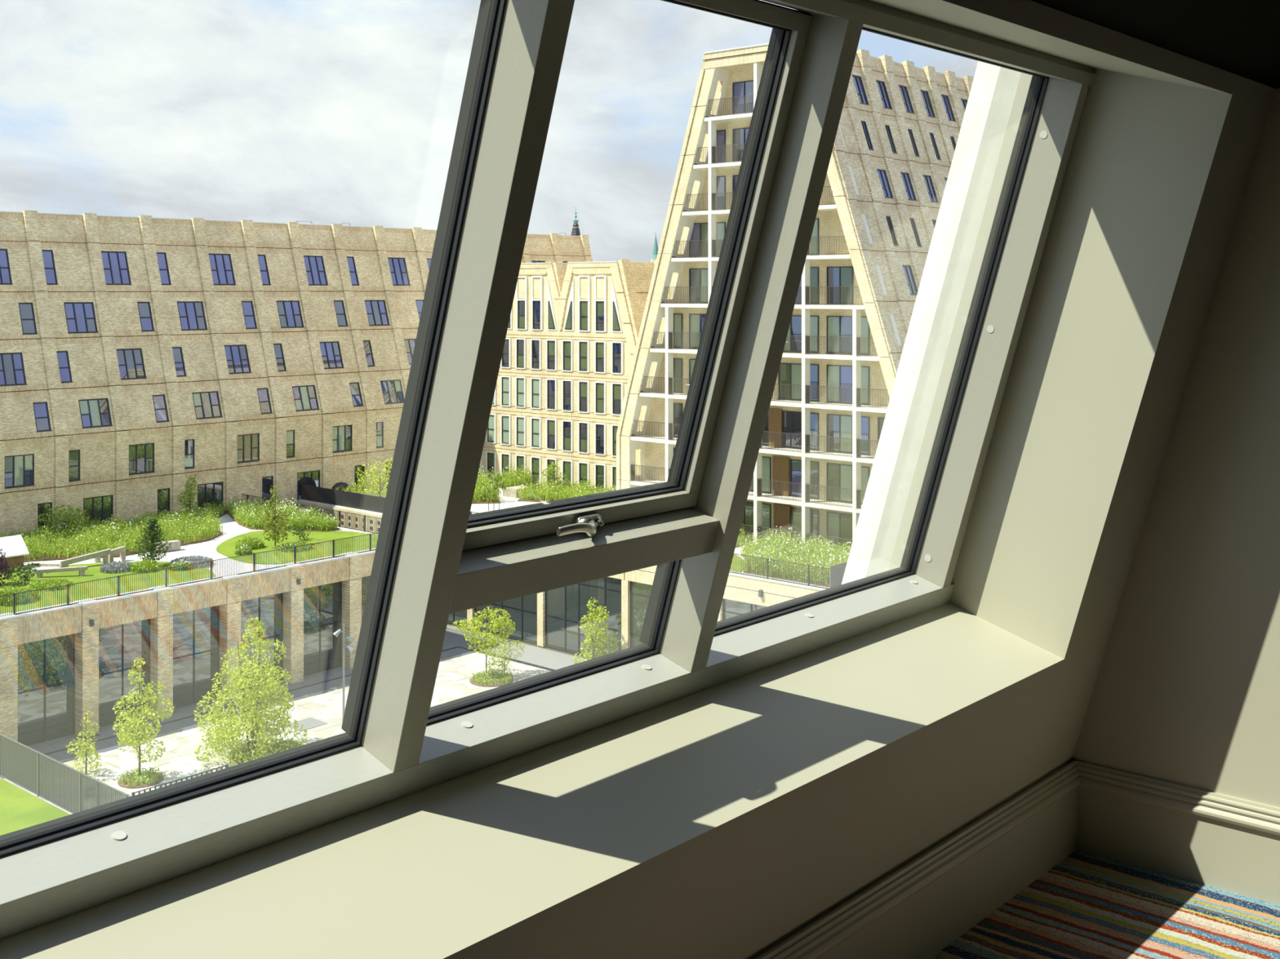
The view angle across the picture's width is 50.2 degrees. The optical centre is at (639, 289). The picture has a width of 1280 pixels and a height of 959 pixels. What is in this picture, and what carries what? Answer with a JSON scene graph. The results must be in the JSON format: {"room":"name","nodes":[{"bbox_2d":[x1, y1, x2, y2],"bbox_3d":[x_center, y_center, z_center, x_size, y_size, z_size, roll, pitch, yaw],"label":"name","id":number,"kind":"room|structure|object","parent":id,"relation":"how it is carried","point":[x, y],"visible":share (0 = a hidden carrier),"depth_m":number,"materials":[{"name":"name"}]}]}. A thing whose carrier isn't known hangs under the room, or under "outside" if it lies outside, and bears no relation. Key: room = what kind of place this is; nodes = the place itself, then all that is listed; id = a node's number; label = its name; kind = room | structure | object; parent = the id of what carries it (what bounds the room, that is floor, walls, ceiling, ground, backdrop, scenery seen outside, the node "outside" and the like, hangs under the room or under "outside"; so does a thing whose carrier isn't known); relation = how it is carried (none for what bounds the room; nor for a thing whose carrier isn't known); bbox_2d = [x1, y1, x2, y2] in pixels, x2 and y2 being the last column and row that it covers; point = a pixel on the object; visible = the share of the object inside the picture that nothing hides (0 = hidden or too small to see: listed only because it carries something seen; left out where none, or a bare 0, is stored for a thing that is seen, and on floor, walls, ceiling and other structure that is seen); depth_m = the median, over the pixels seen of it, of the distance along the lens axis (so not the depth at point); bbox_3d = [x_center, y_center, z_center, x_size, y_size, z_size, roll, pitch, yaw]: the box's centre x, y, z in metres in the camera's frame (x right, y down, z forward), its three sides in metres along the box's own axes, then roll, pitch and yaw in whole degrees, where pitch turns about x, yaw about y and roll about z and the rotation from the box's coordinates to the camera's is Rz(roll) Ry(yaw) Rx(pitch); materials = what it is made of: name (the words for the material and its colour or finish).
{"room":"apartment room","nodes":[
{"label":"apartment room","id":0,"kind":"room"},
{"bbox_2d":[0,649,553,814],"bbox_3d":[-8.306,24.030,58.966,50.000,0.060,62.000,0,0,41],"label":"paving","id":1,"kind":"object","parent":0,"point":[179,761],"visible":0.19,"depth_m":73.86,"materials":[{"name":"grey stone"}]},
{"bbox_2d":[0,777,71,814],"bbox_3d":[-25.051,22.510,47.361,50.000,2.980,22.500,0,0,41],"label":"wall","id":2,"kind":"structure","parent":1,"relation":"on","point":[0,777],"depth_m":56.59,"materials":[{"name":"grey concrete"}]},
{"bbox_2d":[0,777,69,835],"bbox_3d":[-26.425,21.000,45.707,49.900,0.040,18.200,0,0,41],"label":"lawn","id":3,"kind":"structure","parent":2,"relation":"on","point":[20,809],"depth_m":54.98,"materials":[{"name":"green plant"}]},
{"bbox_2d":[0,733,131,813],"bbox_3d":[-28.863,20.105,60.099,25.595,1.830,0.100,0,0,41],"label":"slatted fence","id":4,"kind":"object","parent":2,"relation":"on","point":[52,780],"visible":0.75,"depth_m":55.82,"materials":[{"name":"grey metal"}]},
{"bbox_2d":[131,764,228,796],"bbox_3d":[-17.849,20.030,53.221,0.100,1.980,4.080,0,0,41],"label":"railing","id":5,"kind":"object","parent":2,"relation":"on","point":[227,765],"visible":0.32,"depth_m":53.21,"materials":[{"name":"grey metal"}]},
{"bbox_2d":[66,705,102,775],"bbox_3d":[-27.388,22.256,67.435,1.478,3.736,2.086,0,0,-9],"label":"young tree","id":6,"kind":"object","parent":1,"relation":"on","point":[86,744],"visible":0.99,"depth_m":67.22,"materials":[{"name":"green plant"}]},
{"bbox_2d":[117,766,163,788],"bbox_3d":[-24.355,23.788,66.716,2.117,0.423,2.100,0,0,41],"label":"planting bed","id":7,"kind":"object","parent":1,"relation":"on","point":[148,778],"visible":1,"depth_m":66.40,"materials":[{"name":"green plant"}]},
{"bbox_2d":[111,657,175,778],"bbox_3d":[-24.355,20.931,66.529,2.636,6.139,3.290,0,0,6],"label":"young tree","id":8,"kind":"object","parent":7,"relation":"in","point":[141,735],"visible":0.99,"depth_m":66.52,"materials":[{"name":"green plant"}]},
{"bbox_2d":[227,735,302,764],"bbox_3d":[-19.318,23.786,70.684,3.800,0.427,3.800,0,0,41],"label":"planting bed","id":9,"kind":"object","parent":1,"relation":"on","point":[276,740],"visible":0.39,"depth_m":70.79,"materials":[{"name":"green plant"}]},
{"bbox_2d":[193,617,309,766],"bbox_3d":[-20.170,20.541,70.000,5.683,7.689,5.479,0,0,-31],"label":"young tree","id":10,"kind":"object","parent":9,"relation":"in","point":[257,723],"visible":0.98,"depth_m":69.45,"materials":[{"name":"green plant"}]},
{"bbox_2d":[44,646,552,755],"bbox_3d":[-16.636,23.992,73.001,18.000,0.015,34.220,0,0,41],"label":"channel","id":11,"kind":"object","parent":1,"relation":"on","point":[456,646],"visible":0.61,"depth_m":81.80,"materials":[{"name":"grey metal"}]},
{"bbox_2d":[288,717,328,731],"bbox_3d":[-18.434,23.988,75.351,1.600,0.025,1.800,0,0,41],"label":"grille","id":12,"kind":"object","parent":1,"relation":"on","point":[308,723],"visible":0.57,"depth_m":75.45,"materials":[{"name":"grey"}]},
{"bbox_2d":[333,623,354,723],"bbox_3d":[-16.277,21.200,75.139,1.171,5.600,0.543,0,0,-11],"label":"mast","id":13,"kind":"object","parent":1,"relation":"on","point":[336,633],"visible":0.95,"depth_m":75.17,"materials":[{"name":"silver metal"}]},
{"bbox_2d":[469,669,513,687],"bbox_3d":[-9.092,23.786,83.790,2.700,0.428,2.700,0,0,41],"label":"planting bed","id":14,"kind":"object","parent":1,"relation":"on","point":[484,680],"visible":0.98,"depth_m":83.35,"materials":[{"name":"green plant"}]},
{"bbox_2d":[452,605,515,673],"bbox_3d":[-9.567,21.732,84.513,3.483,4.537,3.325,0,0,16],"label":"young tree","id":15,"kind":"object","parent":14,"relation":"in","point":[495,624],"visible":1,"depth_m":84.31,"materials":[{"name":"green plant"}]},
{"bbox_2d":[484,632,525,676],"bbox_3d":[-8.244,22.641,84.398,2.592,2.782,1.893,0,0,-21],"label":"young shrub","id":16,"kind":"object","parent":14,"relation":"in","point":[501,664],"visible":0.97,"depth_m":84.31,"materials":[{"name":"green plant"}]},
{"bbox_2d":[27,625,589,760],"bbox_3d":[-30.625,24.030,74.832,41.500,0.060,56.600,0,0,41],"label":"paving","id":17,"kind":"object","parent":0,"point":[555,660],"visible":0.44,"depth_m":82.68,"materials":[{"name":"grey stone"}]},
{"bbox_2d":[80,733,100,739],"bbox_3d":[-29.493,23.990,73.315,0.400,0.020,1.000,0,0,41],"label":"drain grate","id":18,"kind":"object","parent":17,"relation":"on","point":[96,734],"visible":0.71,"depth_m":73.27,"materials":[{"name":"grey metal"}]},
{"bbox_2d":[0,548,375,746],"bbox_3d":[-37.541,20.445,81.310,22.360,7.170,45.920,0,0,41],"label":"building","id":19,"kind":"object","parent":17,"relation":"on","point":[54,664],"visible":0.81,"depth_m":77.05,"materials":[{"name":"stone"}]},
{"bbox_2d":[89,619,93,626],"bbox_3d":[-29.455,17.950,73.481,0.160,0.320,0.180,0,0,41],"label":"wall lamp","id":20,"kind":"object","parent":19,"relation":"attached to","point":[91,622],"visible":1,"depth_m":73.41,"materials":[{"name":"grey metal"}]},
{"bbox_2d":[0,532,378,616],"bbox_3d":[-29.167,16.355,74.755,0.100,1.130,44.600,0,0,41],"label":"railing","id":21,"kind":"object","parent":19,"relation":"on","point":[370,535],"visible":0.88,"depth_m":79.05,"materials":[{"name":"grey metal"}]},
{"bbox_2d":[23,513,377,576],"bbox_3d":[-37.836,17.040,81.779,21.300,0.080,45.600,0,0,41],"label":"deck","id":22,"kind":"object","parent":19,"relation":"on","point":[231,529],"visible":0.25,"depth_m":88.10,"materials":[{"name":"grey concrete"}]},
{"bbox_2d":[0,561,216,614],"bbox_3d":[-38.637,16.975,73.192,11.750,0.050,31.600,0,0,41],"label":"lawn","id":23,"kind":"structure","parent":22,"relation":"on","point":[92,573],"depth_m":79.26,"materials":[{"name":"green plant"}]},
{"bbox_2d":[0,548,13,585],"bbox_3d":[-36.814,15.873,78.255,1.910,2.206,1.730,0,0,41],"label":"shrub","id":24,"kind":"object","parent":23,"relation":"on","point":[2,557],"visible":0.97,"depth_m":78.32,"materials":[{"name":"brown plant"}]},
{"bbox_2d":[0,534,29,573],"bbox_3d":[-38.496,15.965,82.619,2.200,1.970,2.200,0,0,41],"label":"playhouse","id":25,"kind":"object","parent":23,"relation":"on","point":[14,547],"visible":0.86,"depth_m":82.46,"materials":[{"name":"white"}]},
{"bbox_2d":[0,584,41,606],"bbox_3d":[-34.128,16.511,74.307,2.786,0.878,2.726,0,0,41],"label":"clump","id":26,"kind":"object","parent":23,"relation":"on","point":[18,589],"visible":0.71,"depth_m":73.97,"materials":[{"name":"green plant"}]},
{"bbox_2d":[4,560,39,584],"bbox_3d":[-35.521,16.257,78.543,1.902,1.386,1.800,0,0,41],"label":"shrub","id":27,"kind":"object","parent":23,"relation":"on","point":[26,568],"visible":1,"depth_m":78.36,"materials":[{"name":"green plant"}]},
{"bbox_2d":[21,566,61,573],"bbox_3d":[-36.036,16.900,82.399,2.200,0.100,2.100,0,0,41],"label":"sandpit","id":28,"kind":"object","parent":23,"relation":"on","point":[37,567],"visible":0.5,"depth_m":82.72,"materials":[{"name":"beige sand"}]},
{"bbox_2d":[33,563,62,567],"bbox_3d":[-35.981,16.825,83.147,1.618,0.250,1.261,0,0,41],"label":"sandpit timber","id":29,"kind":"object","parent":23,"relation":"on","point":[41,564],"visible":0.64,"depth_m":83.05,"materials":[{"name":"grey wood"}]},
{"bbox_2d":[26,577,73,591],"bbox_3d":[-33.547,16.711,77.791,2.488,0.477,2.456,0,0,41],"label":"clump","id":30,"kind":"object","parent":23,"relation":"on","point":[49,583],"visible":0.88,"depth_m":77.44,"materials":[{"name":"green plant"}]},
{"bbox_2d":[34,565,87,577],"bbox_3d":[-34.141,16.675,80.615,2.921,0.550,0.337,0,0,-11],"label":"bench","id":31,"kind":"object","parent":23,"relation":"on","point":[82,570],"depth_m":80.51,"materials":[{"name":"grey wood"}]},
{"bbox_2d":[59,548,111,567],"bbox_3d":[-33.884,16.500,83.574,0.776,0.900,2.948,0,0,41],"label":"beam","id":32,"kind":"structure","parent":23,"relation":"on","point":[64,563],"depth_m":83.52,"materials":[{"name":"grey wood"}]},
{"bbox_2d":[93,556,101,562],"bbox_3d":[-33.779,16.690,85.141,0.390,0.520,0.400,0,0,41],"label":"stump","id":33,"kind":"object","parent":23,"relation":"on","point":[96,559],"visible":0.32,"depth_m":84.97,"materials":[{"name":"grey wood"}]},
{"bbox_2d":[99,560,133,573],"bbox_3d":[-31.562,16.623,82.428,2.054,0.654,1.972,0,0,41],"label":"clump","id":34,"kind":"object","parent":23,"relation":"on","point":[113,566],"visible":0.98,"depth_m":81.96,"materials":[{"name":"white plant"}]},
{"bbox_2d":[107,546,125,562],"bbox_3d":[-32.617,16.535,85.256,0.456,0.830,1.147,0,0,41],"label":"beam","id":35,"kind":"structure","parent":23,"relation":"on","point":[122,550],"depth_m":85.22,"materials":[{"name":"grey wood"}]},
{"bbox_2d":[129,557,162,573],"bbox_3d":[-29.784,16.573,82.451,1.966,0.753,1.923,0,0,41],"label":"clump","id":36,"kind":"object","parent":23,"relation":"on","point":[144,565],"visible":0.96,"depth_m":82.04,"materials":[{"name":"green plant"}]},
{"bbox_2d":[133,517,171,560],"bbox_3d":[-29.816,15.464,83.716,2.280,2.971,2.246,0,0,-29],"label":"conifer","id":37,"kind":"object","parent":23,"relation":"on","point":[150,534],"visible":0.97,"depth_m":83.58,"materials":[{"name":"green plant"}]},
{"bbox_2d":[168,559,193,571],"bbox_3d":[-27.816,16.656,82.873,1.510,0.588,1.518,0,0,41],"label":"clump","id":38,"kind":"object","parent":23,"relation":"on","point":[176,563],"visible":0.73,"depth_m":82.56,"materials":[{"name":"green plant"}]},
{"bbox_2d":[168,555,213,568],"bbox_3d":[-27.544,16.630,83.946,2.678,0.641,2.694,0,0,41],"label":"clump","id":39,"kind":"object","parent":23,"relation":"on","point":[192,559],"visible":0.71,"depth_m":83.66,"materials":[{"name":"white plant"}]},
{"bbox_2d":[155,539,180,552],"bbox_3d":[-30.658,16.675,88.722,0.795,0.550,1.579,0,0,41],"label":"garden bench","id":40,"kind":"object","parent":22,"relation":"on","point":[175,544],"visible":0.5,"depth_m":88.68,"materials":[{"name":"beige stone"}]},
{"bbox_2d":[23,510,339,562],"bbox_3d":[-35.501,16.950,90.090,13.100,0.100,29.200,0,0,41],"label":"soil","id":41,"kind":"object","parent":22,"relation":"on","point":[46,558],"visible":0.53,"depth_m":91.45,"materials":[{"name":"brown soil"}]},
{"bbox_2d":[34,503,97,534],"bbox_3d":[-38.985,15.878,92.668,3.151,3.009,4.080,0,0,41],"label":"shrub","id":42,"kind":"object","parent":41,"relation":"on","point":[68,520],"visible":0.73,"depth_m":92.35,"materials":[{"name":"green plant"}]},
{"bbox_2d":[0,501,228,559],"bbox_3d":[-36.763,16.084,90.661,11.210,1.709,29.149,0,0,41],"label":"bed","id":43,"kind":"object","parent":41,"relation":"on","point":[120,533],"visible":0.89,"depth_m":91.01,"materials":[{"name":"green plant"}]},
{"bbox_2d":[177,473,199,519],"bbox_3d":[-32.939,15.216,99.754,2.058,3.491,1.461,0,0,41],"label":"tree","id":44,"kind":"object","parent":41,"relation":"on","point":[187,504],"visible":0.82,"depth_m":99.64,"materials":[{"name":"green plant"}]},
{"bbox_2d":[224,494,340,531],"bbox_3d":[-27.110,16.143,99.298,13.042,1.554,5.000,0,0,41],"label":"bed","id":45,"kind":"object","parent":41,"relation":"on","point":[243,512],"visible":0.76,"depth_m":97.64,"materials":[{"name":"green plant"}]},
{"bbox_2d":[216,529,377,564],"bbox_3d":[-23.054,16.975,91.265,11.875,0.050,11.525,0,0,41],"label":"lawn","id":46,"kind":"structure","parent":22,"relation":"on","point":[227,548],"depth_m":90.94,"materials":[{"name":"green plant"}]},
{"bbox_2d":[234,544,252,555],"bbox_3d":[-25.381,16.641,87.472,1.130,0.618,1.120,0,0,41],"label":"clump","id":47,"kind":"object","parent":46,"relation":"on","point":[244,550],"visible":0.98,"depth_m":87.24,"materials":[{"name":"green plant"}]},
{"bbox_2d":[235,535,265,550],"bbox_3d":[-25.603,16.516,89.687,2.002,0.868,1.953,0,0,41],"label":"clump","id":48,"kind":"object","parent":46,"relation":"on","point":[255,543],"visible":0.92,"depth_m":89.31,"materials":[{"name":"green plant"}]},
{"bbox_2d":[254,485,291,546],"bbox_3d":[-24.010,14.962,90.038,2.540,3.976,2.466,0,0,41],"label":"tree","id":49,"kind":"object","parent":46,"relation":"on","point":[273,523],"visible":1,"depth_m":89.93,"materials":[{"name":"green plant"}]},
{"bbox_2d":[277,542,312,552],"bbox_3d":[-22.421,16.762,89.017,2.273,0.376,2.210,0,0,41],"label":"clump","id":50,"kind":"object","parent":46,"relation":"on","point":[301,548],"visible":0.62,"depth_m":88.82,"materials":[{"name":"green plant"}]},
{"bbox_2d":[288,521,310,541],"bbox_3d":[-22.897,16.345,92.255,1.297,1.381,1.716,0,0,41],"label":"shrub","id":51,"kind":"object","parent":46,"relation":"on","point":[300,531],"visible":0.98,"depth_m":92.06,"materials":[{"name":"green plant"}]},
{"bbox_2d":[241,493,381,533],"bbox_3d":[-22.853,16.420,98.898,21.200,1.160,0.100,0,0,41],"label":"railing","id":52,"kind":"object","parent":22,"relation":"on","point":[246,497],"visible":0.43,"depth_m":97.45,"materials":[{"name":"grey metal"}]},
{"bbox_2d":[296,578,300,585],"bbox_3d":[-20.816,17.850,83.395,0.160,0.320,0.180,0,0,41],"label":"wall lamp","id":53,"kind":"object","parent":19,"relation":"attached to","point":[298,580],"visible":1,"depth_m":83.33,"materials":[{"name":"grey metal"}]},
{"bbox_2d":[0,209,592,537],"bbox_3d":[-37.713,9.168,110.971,17.130,29.664,89.780,0,0,41],"label":"brick building","id":54,"kind":"object","parent":17,"relation":"on","point":[140,356],"visible":0.6,"depth_m":104.93,"materials":[{"name":"brown brick"}]},
{"bbox_2d":[573,597,618,664],"bbox_3d":[-2.904,21.871,86.495,2.647,4.883,3.059,0,0,41],"label":"young tree","id":55,"kind":"object","parent":17,"relation":"on","point":[597,621],"visible":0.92,"depth_m":86.38,"materials":[{"name":"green plant"}]},
{"bbox_2d":[447,623,589,659],"bbox_3d":[-11.216,24.330,101.293,110.000,0.540,122.000,0,0,41],"label":"plaza base","id":56,"kind":"object","parent":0,"point":[450,624],"depth_m":92.17,"materials":[{"name":"brown"}]},
{"bbox_2d":[297,498,829,657],"bbox_3d":[11.283,20.465,115.888,50.550,7.130,60.430,0,0,41],"label":"building","id":57,"kind":"object","parent":56,"relation":"on","point":[550,619],"visible":0.17,"depth_m":88.97,"materials":[{"name":"stone"}]},
{"bbox_2d":[301,484,385,513],"bbox_3d":[-20.247,16.300,103.883,18.580,1.200,0.040,0,0,41],"label":"balustrade","id":58,"kind":"object","parent":57,"relation":"on","point":[326,495],"visible":0.57,"depth_m":106.32,"materials":[{"name":"black glass"}]},
{"bbox_2d":[359,480,766,572],"bbox_3d":[11.499,17.040,116.250,50.400,0.080,59.600,0,0,41],"label":"deck","id":59,"kind":"object","parent":57,"relation":"on","point":[505,502],"visible":0.14,"depth_m":107.78,"materials":[{"name":"grey concrete"}]},
{"bbox_2d":[331,481,351,492],"bbox_3d":[-24.094,16.275,110.259,1.700,1.450,1.700,0,0,41],"label":"arch","id":60,"kind":"object","parent":59,"relation":"on","point":[344,485],"visible":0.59,"depth_m":109.83,"materials":[{"name":"grey metal"}]},
{"bbox_2d":[334,480,370,494],"bbox_3d":[-22.400,16.068,108.091,2.686,1.763,3.168,0,0,41],"label":"shrub","id":61,"kind":"object","parent":59,"relation":"on","point":[354,488],"visible":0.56,"depth_m":107.94,"materials":[{"name":"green plant"}]},
{"bbox_2d":[355,457,393,497],"bbox_3d":[-20.548,15.138,107.595,3.970,3.775,3.861,0,0,41],"label":"tree","id":62,"kind":"object","parent":59,"relation":"on","point":[374,486],"visible":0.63,"depth_m":107.23,"materials":[{"name":"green plant"}]},
{"bbox_2d":[502,484,535,497],"bbox_3d":[-9.932,16.650,112.509,1.600,0.700,2.200,0,0,41],"label":"raised planter","id":63,"kind":"object","parent":59,"relation":"on","point":[512,491],"visible":0.61,"depth_m":111.78,"materials":[{"name":"beige concrete"}]},
{"bbox_2d":[471,484,829,586],"bbox_3d":[-1.264,16.950,99.319,46.600,0.100,16.900,0,0,41],"label":"soil","id":64,"kind":"object","parent":59,"relation":"on","point":[518,500],"visible":0.14,"depth_m":108.23,"materials":[{"name":"brown soil"}]},
{"bbox_2d":[472,466,505,502],"bbox_3d":[-14.276,15.817,112.843,10.639,2.206,7.056,0,0,41],"label":"bed","id":65,"kind":"object","parent":64,"relation":"on","point":[482,485],"visible":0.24,"depth_m":109.70,"materials":[{"name":"green plant"}]},
{"bbox_2d":[480,472,506,501],"bbox_3d":[-11.711,15.807,109.080,1.946,2.420,1.802,0,0,41],"label":"tree","id":66,"kind":"object","parent":64,"relation":"on","point":[491,477],"visible":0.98,"depth_m":109.06,"materials":[{"name":"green plant"}]},
{"bbox_2d":[489,463,534,487],"bbox_3d":[-11.043,15.936,117.721,4.177,1.969,3.785,0,0,41],"label":"bed","id":67,"kind":"object","parent":64,"relation":"on","point":[512,480],"visible":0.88,"depth_m":117.11,"materials":[{"name":"green plant"}]},
{"bbox_2d":[541,459,568,486],"bbox_3d":[-7.112,15.489,113.145,2.345,2.921,2.062,0,0,41],"label":"tree","id":68,"kind":"object","parent":64,"relation":"on","point":[548,471],"visible":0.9,"depth_m":112.82,"materials":[{"name":"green plant"}]},
{"bbox_2d":[517,475,616,502],"bbox_3d":[-5.334,16.126,109.949,10.561,1.589,7.119,0,0,41],"label":"bed","id":69,"kind":"object","parent":64,"relation":"on","point":[545,491],"visible":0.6,"depth_m":109.91,"materials":[{"name":"green plant"}]},
{"bbox_2d":[736,525,750,546],"bbox_3d":[4.017,16.161,91.422,6.420,1.518,4.224,0,0,41],"label":"bed","id":70,"kind":"object","parent":64,"relation":"on","point":[744,531],"visible":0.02,"depth_m":90.65,"materials":[{"name":"green plant"}]},
{"bbox_2d":[737,525,852,586],"bbox_3d":[9.663,16.021,83.772,10.507,1.797,8.851,0,0,39],"label":"bed","id":71,"kind":"object","parent":64,"relation":"on","point":[814,554],"visible":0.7,"depth_m":82.23,"materials":[{"name":"green plant"}]},
{"bbox_2d":[729,554,744,572],"bbox_3d":[3.343,16.970,86.949,10.800,0.060,4.500,0,0,41],"label":"lawn","id":72,"kind":"structure","parent":59,"relation":"on","point":[731,566],"depth_m":83.90,"materials":[{"name":"green plant"}]},
{"bbox_2d":[616,42,973,551],"bbox_3d":[20.187,0.415,105.444,24.694,33.651,38.480,0,0,41],"label":"apartment building","id":73,"kind":"object","parent":59,"relation":"on","point":[900,125],"visible":0.43,"depth_m":91.61,"materials":[{"name":"brick"}]},
{"bbox_2d":[829,561,847,588],"bbox_3d":[13.972,16.275,80.705,0.070,1.350,9.950,0,0,41],"label":"fence","id":74,"kind":"object","parent":59,"relation":"on","point":[837,571],"visible":0.09,"depth_m":77.43,"materials":[{"name":"grey"}]},
{"bbox_2d":[478,259,655,491],"bbox_3d":[4.223,7.319,129.315,22.163,19.502,35.460,0,0,41],"label":"gabled building","id":75,"kind":"object","parent":57,"relation":"on","point":[574,327],"visible":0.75,"depth_m":114.96,"materials":[{"name":"brick"}]},
{"bbox_2d":[470,511,829,589],"bbox_3d":[-0.688,16.315,86.813,30.100,1.210,0.100,0,0,41],"label":"railing","id":76,"kind":"object","parent":57,"relation":"on","point":[471,513],"visible":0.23,"depth_m":79.34,"materials":[{"name":"grey metal"}]},
{"bbox_2d":[758,589,762,597],"bbox_3d":[7.027,17.750,79.760,0.200,0.400,0.180,0,0,41],"label":"wall lamp","id":77,"kind":"object","parent":57,"relation":"attached to","point":[760,592],"visible":1,"depth_m":79.69,"materials":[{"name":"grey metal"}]},
{"bbox_2d":[0,0,1275,958],"bbox_3d":[-2.422,0.120,-0.133,1.377,2.832,13.000,0,0,41],"label":"window reveal","id":78,"kind":"structure","parent":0,"point":[721,821],"depth_m":3.40,"materials":[{"name":"paint"}]},
{"bbox_2d":[0,0,1096,940],"bbox_3d":[-0.043,0.149,2.863,0.621,1.662,3.442,0,0,41],"label":"window","id":79,"kind":"structure","parent":78,"relation":"in","point":[434,559],"depth_m":2.89,"materials":[{"name":"grey paint"}]},
{"bbox_2d":[751,760,1072,958],"bbox_3d":[-2.558,1.644,-0.026,0.190,0.294,13.000,0,0,41],"label":"wall","id":80,"kind":"structure","parent":0,"point":[1068,762],"depth_m":3.54,"materials":[{"name":"paint"}]},
{"bbox_2d":[755,760,1079,958],"bbox_3d":[-2.642,1.633,-0.298,0.028,0.277,12.280,0,0,41],"label":"baseboard","id":81,"kind":"structure","parent":80,"relation":"attached to","point":[924,906],"depth_m":3.72,"materials":[{"name":"beige paint"}]},
{"bbox_2d":[930,849,1279,958],"bbox_3d":[0.768,1.796,-3.322,9.277,0.050,12.600,0,0,41],"label":"floor","id":82,"kind":"structure","parent":0,"point":[1088,905],"depth_m":3.83,"materials":[{"name":"carpet"}]},
{"bbox_2d":[1031,0,1279,88],"bbox_3d":[1.112,-0.679,-3.423,8.625,0.200,12.900,0,0,41],"label":"ceiling","id":83,"kind":"structure","parent":0,"point":[1241,37],"depth_m":2.99,"materials":[{"name":"black paint"}]},
{"bbox_2d":[1071,88,1279,808],"bbox_3d":[4.864,0.419,1.472,9.400,2.804,0.250,0,0,41],"label":"wall","id":84,"kind":"structure","parent":0,"point":[1186,691],"depth_m":4.05,"materials":[{"name":"paint"}]},
{"bbox_2d":[1075,760,1279,906],"bbox_3d":[4.769,1.633,1.370,9.009,0.277,0.028,0,0,41],"label":"baseboard","id":85,"kind":"structure","parent":84,"relation":"attached to","point":[1224,842],"depth_m":4.11,"materials":[{"name":"beige paint"}]},
{"label":"outside","id":86,"kind":"structure","parent":0,"visible":0},
{"bbox_2d":[841,61,1021,584],"bbox_3d":[0.158,7.946,10.150,9.978,31.852,0.906,0,0,41],"label":"strut","id":87,"kind":"object","parent":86,"point":[993,88],"visible":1,"depth_m":8.19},
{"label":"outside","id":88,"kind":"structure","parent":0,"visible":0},
{"bbox_2d":[570,206,580,235],"bbox_3d":[-23.487,-0.076,500.000,3.597,60.152,3.597,0,0,41],"label":"spire","id":89,"kind":"object","parent":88,"point":[575,230],"visible":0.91,"depth_m":499.12,"materials":[{"name":"grey metal"}]},
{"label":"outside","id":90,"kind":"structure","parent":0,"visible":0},
{"bbox_2d":[650,233,657,262],"bbox_3d":[5.715,4.473,500.002,3.386,51.054,3.386,0,0,41],"label":"spire","id":91,"kind":"object","parent":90,"point":[655,252],"visible":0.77,"depth_m":499.24,"materials":[{"name":"teal metal"}]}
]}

